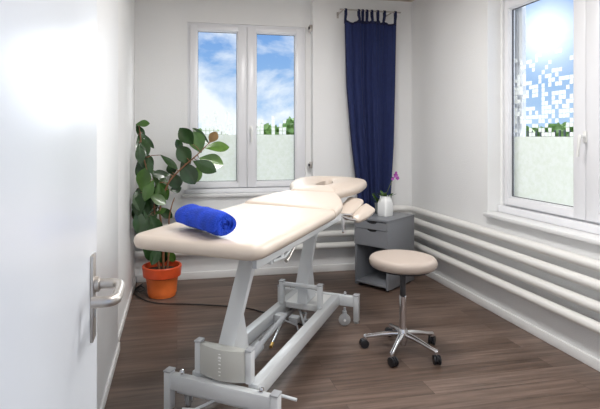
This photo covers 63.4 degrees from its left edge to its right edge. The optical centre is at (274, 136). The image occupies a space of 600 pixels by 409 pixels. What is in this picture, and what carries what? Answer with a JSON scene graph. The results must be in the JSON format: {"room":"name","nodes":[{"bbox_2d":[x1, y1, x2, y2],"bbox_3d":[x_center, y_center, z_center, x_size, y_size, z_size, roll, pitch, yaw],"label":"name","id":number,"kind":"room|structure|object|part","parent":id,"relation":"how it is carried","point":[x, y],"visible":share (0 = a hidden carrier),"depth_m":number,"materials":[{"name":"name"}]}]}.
{"room":"massage therapy room","nodes":[
{"label":"massage therapy room","id":0,"kind":"room"},
{"bbox_2d":[118,0,134,330],"bbox_3d":[-0.914,-0.028,2.152,0.200,2.656,4.821,0,0,-11],"label":"wall","id":1,"kind":"structure","parent":0,"point":[126,8],"depth_m":3.63,"materials":[{"name":"paint"}]},
{"bbox_2d":[97,0,117,408],"bbox_3d":[-0.662,-0.028,1.453,0.018,2.656,3.070,0,0,-11],"label":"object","id":2,"kind":"structure","parent":1,"relation":"attached to","point":[107,10],"depth_m":2.51,"materials":[{"name":"white paint"}]},
{"bbox_2d":[99,277,135,408],"bbox_3d":[-0.792,1.275,2.129,0.030,0.050,4.487,0,0,-11],"label":"baseboard","id":3,"kind":"structure","parent":1,"relation":"attached to","point":[109,380],"depth_m":2.79,"materials":[{"name":"white wood"}]},
{"bbox_2d":[135,0,411,281],"bbox_3d":[0.087,-0.028,4.712,3.178,2.656,0.200,0,0,-11],"label":"wall","id":4,"kind":"structure","parent":0,"point":[160,25],"depth_m":4.68,"materials":[{"name":"paint"}]},
{"bbox_2d":[182,192,276,197],"bbox_3d":[-0.246,0.538,4.566,1.233,0.027,0.116,0,0,-11],"label":"trim","id":5,"kind":"structure","parent":4,"relation":"attached to","point":[197,195],"depth_m":4.48,"materials":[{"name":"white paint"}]},
{"bbox_2d":[185,187,289,193],"bbox_3d":[-0.254,0.504,4.606,1.177,0.039,0.029,0,0,-11],"label":"window sill","id":6,"kind":"structure","parent":4,"relation":"attached to","point":[271,189],"depth_m":4.57,"materials":[{"name":"white plastic"}]},
{"bbox_2d":[187,22,304,188],"bbox_3d":[-0.260,-0.285,4.630,1.135,1.570,0.126,0,0,-11],"label":"window","id":7,"kind":"structure","parent":4,"relation":"in","point":[253,159],"depth_m":4.63,"materials":[{"name":"white plastic"}]},
{"bbox_3d":[-0.536,-0.285,4.595,0.536,1.526,0.062,0,0,-11],"label":"sash","id":8,"kind":"part","parent":7,"relation":"part of","materials":[{"name":"white plastic"}]},
{"bbox_3d":[0.000,-0.285,4.703,0.553,1.526,0.062,0,0,-11],"label":"sash","id":9,"kind":"part","parent":7,"relation":"part of","materials":[{"name":"white plastic"}]},
{"bbox_2d":[137,263,354,282],"bbox_3d":[0.070,1.268,4.599,2.658,0.065,0.014,0,0,-11],"label":"baseboard","id":10,"kind":"structure","parent":4,"relation":"attached to","point":[351,266],"depth_m":4.56,"materials":[{"name":"white"}]},
{"bbox_2d":[337,9,400,20],"bbox_3d":[0.900,-1.183,4.698,0.615,0.060,0.149,0,0,-11],"label":"curtain rod","id":11,"kind":"object","parent":4,"relation":"attached to","point":[389,12],"visible":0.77,"depth_m":4.64,"materials":[{"name":"silver metal"}]},
{"bbox_2d":[344,8,396,208],"bbox_3d":[0.916,-0.018,4.631,0.526,2.395,0.089,0,0,-11],"label":"curtain","id":12,"kind":"object","parent":11,"relation":"hanging from","point":[370,46],"visible":0.72,"depth_m":4.63,"materials":[{"name":"blue fabric"}]},
{"bbox_3d":[0.913,-1.203,4.632,0.615,0.015,0.015,0,0,-11],"label":"rod","id":13,"kind":"part","parent":11,"relation":"part of","materials":[{"name":"silver metal"}]},
{"bbox_2d":[104,270,599,408],"bbox_3d":[0.692,1.360,1.722,3.178,0.120,6.301,0,0,-11],"label":"floor","id":14,"kind":"structure","parent":0,"point":[489,361],"depth_m":2.90,"materials":[{"name":"laminate"}]},
{"bbox_2d":[131,120,228,298],"bbox_3d":[-0.774,0.580,4.016,0.805,1.440,0.320,0,0,-11],"label":"rubber plant","id":15,"kind":"object","parent":14,"relation":"on","point":[161,274],"visible":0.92,"depth_m":3.96,"materials":[{"name":"green plant"}]},
{"bbox_3d":[-1.023,0.510,3.966,0.174,1.182,0.039,0,0,-11],"label":"stem","id":16,"kind":"part","parent":15,"relation":"part of","materials":[{"name":"brown plant"}]},
{"bbox_3d":[-0.928,1.215,3.985,0.268,0.170,0.268,0,0,-11],"label":"pot","id":17,"kind":"part","parent":15,"relation":"part of","materials":[{"name":"orange ceramic"}]},
{"bbox_3d":[-0.862,0.800,3.999,0.071,0.602,0.036,0,0,-11],"label":"stem","id":18,"kind":"part","parent":15,"relation":"part of","materials":[{"name":"brown plant"}]},
{"bbox_3d":[-0.749,0.570,4.032,0.421,1.061,0.019,0,0,-11],"label":"stem","id":19,"kind":"part","parent":15,"relation":"part of","materials":[{"name":"brown plant"}]},
{"bbox_2d":[134,283,302,325],"bbox_3d":[-0.543,1.288,3.706,1.673,0.021,0.301,0,0,32],"label":"power cable","id":20,"kind":"object","parent":14,"relation":"on","point":[142,283],"visible":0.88,"depth_m":3.75,"materials":[{"name":"black plastic"}]},
{"bbox_2d":[134,176,374,408],"bbox_3d":[0.099,0.805,2.925,0.752,0.990,2.157,0,0,23],"label":"table","id":21,"kind":"object","parent":14,"relation":"on","point":[268,226],"visible":0.98,"depth_m":2.34,"materials":[{"name":"beige faux leather"},{"name":"white painted metal"}]},
{"bbox_3d":[-0.501,1.199,2.303,0.036,0.178,0.048,0,0,23],"label":"post","id":22,"kind":"part","parent":21,"relation":"part of","materials":[{"name":"white metal"}]},
{"bbox_3d":[-0.355,1.032,2.282,0.030,0.144,0.044,0,0,23],"label":"carriage post","id":23,"kind":"part","parent":21,"relation":"part of","materials":[{"name":"white metal"}]},
{"bbox_2d":[175,204,235,235],"bbox_3d":[-0.307,0.357,2.110,0.129,0.106,0.347,0,0,-38],"label":"rolled towel","id":24,"kind":"object","parent":21,"relation":"on","point":[210,220],"visible":1,"depth_m":2.02,"materials":[{"name":"blue fabric"}]},
{"bbox_2d":[134,203,334,260],"bbox_3d":[-0.133,0.447,2.468,0.636,0.068,1.111,0,0,23],"label":"cushion","id":25,"kind":"object","parent":21,"relation":"on","point":[261,230],"depth_m":2.11,"materials":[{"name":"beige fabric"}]},
{"bbox_3d":[-0.106,1.145,2.912,0.052,0.074,1.355,0,0,23],"label":"rail","id":26,"kind":"part","parent":21,"relation":"part of","materials":[{"name":"white metal"}]},
{"bbox_3d":[-0.112,1.032,2.179,0.030,0.144,0.044,0,0,23],"label":"carriage post","id":27,"kind":"part","parent":21,"relation":"part of","materials":[{"name":"white metal"}]},
{"bbox_3d":[-0.075,1.187,2.875,0.020,0.030,1.290,0,0,23],"label":"rail","id":28,"kind":"part","parent":21,"relation":"part of","materials":[{"name":"grey metal"}]},
{"bbox_3d":[-0.044,1.128,2.731,0.056,0.099,0.548,0,0,23],"label":"lift motor","id":29,"kind":"part","parent":21,"relation":"part of","materials":[{"name":"grey metal"}]},
{"bbox_3d":[0.004,1.199,2.089,0.036,0.178,0.048,0,0,23],"label":"post","id":30,"kind":"part","parent":21,"relation":"part of","materials":[{"name":"white metal"}]},
{"bbox_3d":[0.047,1.032,3.231,0.030,0.144,0.044,0,0,23],"label":"carriage post","id":31,"kind":"part","parent":21,"relation":"part of","materials":[{"name":"white metal"}]},
{"bbox_3d":[0.076,0.552,2.295,0.017,0.063,0.105,0,0,29],"label":"lock lever","id":32,"kind":"part","parent":21,"relation":"part of","materials":[{"name":"silver metal"}]},
{"bbox_2d":[245,190,342,218],"bbox_3d":[0.159,0.427,3.157,0.636,0.105,0.509,0,0,23],"label":"cushion","id":33,"kind":"object","parent":21,"relation":"on","point":[325,200],"depth_m":3.06,"materials":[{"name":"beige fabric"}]},
{"bbox_3d":[0.167,1.145,2.797,0.052,0.074,1.355,0,0,23],"label":"rail","id":34,"kind":"part","parent":21,"relation":"part of","materials":[{"name":"white metal"}]},
{"bbox_3d":[-0.066,0.508,2.627,0.535,0.040,1.290,0,0,23],"label":"frame","id":35,"kind":"part","parent":21,"relation":"part of","materials":[{"name":"white"}]},
{"bbox_3d":[0.237,1.130,3.340,0.276,0.040,0.250,0,0,23],"label":"motor","id":36,"kind":"part","parent":21,"relation":"part of","materials":[{"name":"white plastic"}]},
{"bbox_3d":[0.290,1.032,3.128,0.030,0.144,0.044,0,0,23],"label":"carriage post","id":37,"kind":"part","parent":21,"relation":"part of","materials":[{"name":"white metal"}]},
{"bbox_2d":[290,176,366,198],"bbox_3d":[0.373,0.377,3.663,0.577,0.133,0.570,0,0,23],"label":"cushion","id":38,"kind":"object","parent":21,"relation":"on","point":[343,186],"depth_m":3.55,"materials":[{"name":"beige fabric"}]},
{"bbox_3d":[0.570,1.199,3.393,0.036,0.178,0.048,0,0,23],"label":"post","id":39,"kind":"part","parent":21,"relation":"part of","materials":[{"name":"white metal"}]},
{"bbox_2d":[354,212,413,291],"bbox_3d":[0.973,0.999,4.305,0.330,0.603,0.474,0,0,43],"label":"base cabinet","id":40,"kind":"object","parent":14,"relation":"on","point":[376,233],"visible":0.84,"depth_m":4.20,"materials":[{"name":"grey wood"}]},
{"bbox_3d":[0.816,0.859,4.137,0.320,0.139,0.014,0,0,43],"label":"drawer","id":41,"kind":"part","parent":40,"relation":"part of","materials":[{"name":"grey wood"}]},
{"bbox_3d":[0.816,0.753,4.137,0.320,0.062,0.014,0,0,43],"label":"drawer","id":42,"kind":"part","parent":40,"relation":"part of","materials":[{"name":"grey wood"}]},
{"bbox_2d":[372,194,378,213],"bbox_3d":[0.933,0.601,4.402,0.144,0.191,0.142,0,0,29],"label":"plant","id":43,"kind":"object","parent":40,"relation":"on","point":[374,196],"visible":0.52,"depth_m":4.39,"materials":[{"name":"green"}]},
{"bbox_2d":[378,195,392,216],"bbox_3d":[0.975,0.608,4.288,0.104,0.177,0.104,0,0,-34],"label":"vase","id":44,"kind":"object","parent":40,"relation":"on","point":[385,204],"visible":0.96,"depth_m":4.25,"materials":[{"name":"white ceramic"}]},
{"bbox_2d":[371,172,398,198],"bbox_3d":[0.970,0.491,4.293,0.254,0.375,0.125,0,0,-11],"label":"orchid","id":45,"kind":"object","parent":44,"relation":"in","point":[395,174],"visible":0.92,"depth_m":4.28,"materials":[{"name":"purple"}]},
{"bbox_3d":[0.976,0.706,4.309,0.330,0.018,0.464,0,0,43],"label":"panel","id":46,"kind":"part","parent":40,"relation":"part of","materials":[{"name":"grey wood"}]},
{"bbox_2d":[359,249,441,366],"bbox_3d":[0.798,1.007,2.953,0.483,0.586,0.497,0,0,-23],"label":"stool","id":47,"kind":"object","parent":14,"relation":"on","point":[402,263],"visible":1,"depth_m":2.88,"materials":[{"name":"beige faux leather"},{"name":"chrome"},{"name":"black plastic"}]},
{"bbox_3d":[0.653,1.212,2.975,0.216,0.067,0.033,0,0,13],"label":"arm","id":48,"kind":"part","parent":47,"relation":"part of","materials":[{"name":"silver metal"}]},
{"bbox_3d":[0.765,1.212,3.073,0.033,0.067,0.216,0,0,-5],"label":"arm","id":49,"kind":"part","parent":47,"relation":"part of","materials":[{"name":"silver metal"}]},
{"bbox_3d":[0.712,1.212,2.838,0.033,0.067,0.216,0,0,31],"label":"arm","id":50,"kind":"part","parent":47,"relation":"part of","materials":[{"name":"silver metal"}]},
{"bbox_3d":[0.777,0.751,2.947,0.404,0.074,0.404,0,0,-23],"label":"seat","id":51,"kind":"part","parent":47,"relation":"part of","materials":[{"name":"beige leather"}]},
{"bbox_3d":[0.777,0.802,2.947,0.330,0.026,0.330,0,0,-23],"label":"seat plate","id":52,"kind":"part","parent":47,"relation":"part of","materials":[{"name":"black plastic"}]},
{"bbox_3d":[0.893,1.212,2.998,0.216,0.067,0.033,0,0,-23],"label":"arm","id":53,"kind":"part","parent":47,"relation":"part of","materials":[{"name":"silver metal"}]},
{"bbox_3d":[0.860,1.212,2.852,0.033,0.067,0.216,0,0,-41],"label":"arm","id":54,"kind":"part","parent":47,"relation":"part of","materials":[{"name":"silver metal"}]},
{"bbox_2d":[388,0,413,1],"bbox_3d":[0.540,-1.406,2.471,3.178,0.100,4.871,0,0,-11],"label":"ceiling","id":55,"kind":"structure","parent":0,"point":[388,0],"depth_m":4.82,"materials":[{"name":"beige paint"}]},
{"bbox_2d":[412,0,599,359],"bbox_3d":[1.934,-0.028,2.666,0.232,2.656,4.701,0,0,-11],"label":"wall","id":56,"kind":"structure","parent":0,"point":[458,46],"depth_m":3.90,"materials":[{"name":"paint"}]},
{"bbox_2d":[134,241,599,334],"bbox_3d":[0.506,1.038,2.400,2.674,0.062,4.497,0,0,-11],"label":"pipe","id":57,"kind":"object","parent":56,"relation":"attached to","point":[586,322],"visible":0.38,"depth_m":3.41,"materials":[{"name":"white metal"}]},
{"bbox_2d":[134,217,599,291],"bbox_3d":[0.506,0.808,2.400,2.674,0.062,4.497,0,0,-11],"label":"pipe","id":58,"kind":"object","parent":56,"relation":"attached to","point":[575,277],"visible":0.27,"depth_m":3.24,"materials":[{"name":"white metal"}]},
{"bbox_2d":[157,205,599,271],"bbox_3d":[0.506,0.702,2.400,2.674,0.062,4.497,0,0,-11],"label":"pipe","id":59,"kind":"object","parent":56,"relation":"attached to","point":[583,261],"visible":0.59,"depth_m":3.30,"materials":[{"name":"white metal"}]},
{"bbox_2d":[317,230,599,313],"bbox_3d":[0.506,0.926,2.400,2.674,0.062,4.497,0,0,-11],"label":"pipe","id":60,"kind":"object","parent":56,"relation":"attached to","point":[591,304],"visible":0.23,"depth_m":3.32,"materials":[{"name":"white metal"}]},
{"bbox_2d":[426,272,599,371],"bbox_3d":[1.809,1.270,2.654,0.018,0.060,4.487,0,0,-11],"label":"baseboard","id":61,"kind":"structure","parent":56,"relation":"attached to","point":[578,354],"depth_m":3.25,"materials":[{"name":"white wood"}]},
{"bbox_2d":[515,6,525,136],"bbox_3d":[1.842,-0.255,3.645,0.045,1.570,0.085,0,0,-11],"label":"trim","id":62,"kind":"structure","parent":56,"relation":"attached to","point":[520,13],"depth_m":3.62,"materials":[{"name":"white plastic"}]},
{"bbox_2d":[483,212,599,245],"bbox_3d":[1.816,0.582,2.837,0.158,0.030,1.723,0,0,-11],"label":"trim","id":63,"kind":"structure","parent":56,"relation":"attached to","point":[587,237],"depth_m":3.07,"materials":[{"name":"white paint"}]},
{"bbox_2d":[498,205,599,234],"bbox_3d":[1.866,0.540,2.905,0.029,0.051,1.595,0,0,-11],"label":"trim","id":64,"kind":"structure","parent":56,"relation":"attached to","point":[578,225],"depth_m":3.15,"materials":[{"name":"white plastic"}]},
{"bbox_2d":[505,0,599,224],"bbox_3d":[1.887,-0.254,2.928,0.126,1.563,1.532,0,0,-11],"label":"window","id":65,"kind":"structure","parent":56,"relation":"in","point":[555,176],"depth_m":3.15,"materials":[{"name":"white plastic"}]},
{"bbox_3d":[1.833,0.052,2.928,0.021,0.136,0.039,0,0,-11],"label":"lever","id":66,"kind":"part","parent":65,"relation":"part of","materials":[{"name":"white plastic"}]},
{"bbox_3d":[1.855,0.000,2.924,0.042,0.070,0.026,0,0,-11],"label":"handle","id":67,"kind":"part","parent":65,"relation":"part of","materials":[{"name":"white plastic"}]},
{"bbox_3d":[1.980,-0.254,2.568,0.062,1.519,0.746,0,0,-11],"label":"sash","id":68,"kind":"part","parent":65,"relation":"part of","materials":[{"name":"white plastic"}]},
{"bbox_3d":[0.962,-0.028,0.133,2.678,2.656,0.120,0,0,-11],"label":"wall","id":69,"kind":"structure","parent":0,"visible":0},
{"bbox_2d":[0,0,124,408],"bbox_3d":[-0.236,0.269,0.466,0.102,2.038,0.947,0,0,-11],"label":"door","id":70,"kind":"structure","parent":69,"relation":"in","point":[50,283],"depth_m":0.58,"materials":[{"name":"white paint"}]},
{"bbox_3d":[-0.327,0.286,0.870,0.006,0.153,0.035,0,0,-11],"label":"handle plate","id":71,"kind":"part","parent":70,"relation":"part of","materials":[{"name":"silver metal"}]},
{"bbox_3d":[-0.287,0.264,0.829,0.058,0.027,0.124,0,0,-11],"label":"lever handle","id":72,"kind":"part","parent":70,"relation":"part of","materials":[{"name":"silver metal"}]},
{"label":"outside","id":73,"kind":"structure","parent":0,"visible":0},
{"bbox_3d":[-4.951,1.700,24.505,120.000,0.100,110.000,0,0,-11],"label":"ground","id":74,"kind":"structure","parent":73,"visible":0},
{"bbox_2d":[199,116,293,134],"bbox_3d":[-0.987,0.562,13.603,11.768,2.425,2.138,0,0,-11],"label":"hedge","id":75,"kind":"object","parent":74,"relation":"on","point":[289,124],"visible":0.03,"depth_m":13.52,"materials":[{"name":"green plant"}]},
{"bbox_2d":[527,130,570,136],"bbox_3d":[6.269,0.750,10.449,0.052,1.800,14.000,0,0,-11],"label":"railing fence","id":76,"kind":"object","parent":74,"relation":"on","point":[559,131],"visible":0.07,"depth_m":10.72,"materials":[{"name":"grey metal"}]},
{"bbox_2d":[526,122,572,136],"bbox_3d":[7.659,0.668,10.735,2.132,2.175,16.218,0,0,-11],"label":"hedge","id":77,"kind":"object","parent":74,"relation":"on","point":[558,126],"visible":0.02,"depth_m":12.18,"materials":[{"name":"green plant"}]}
]}

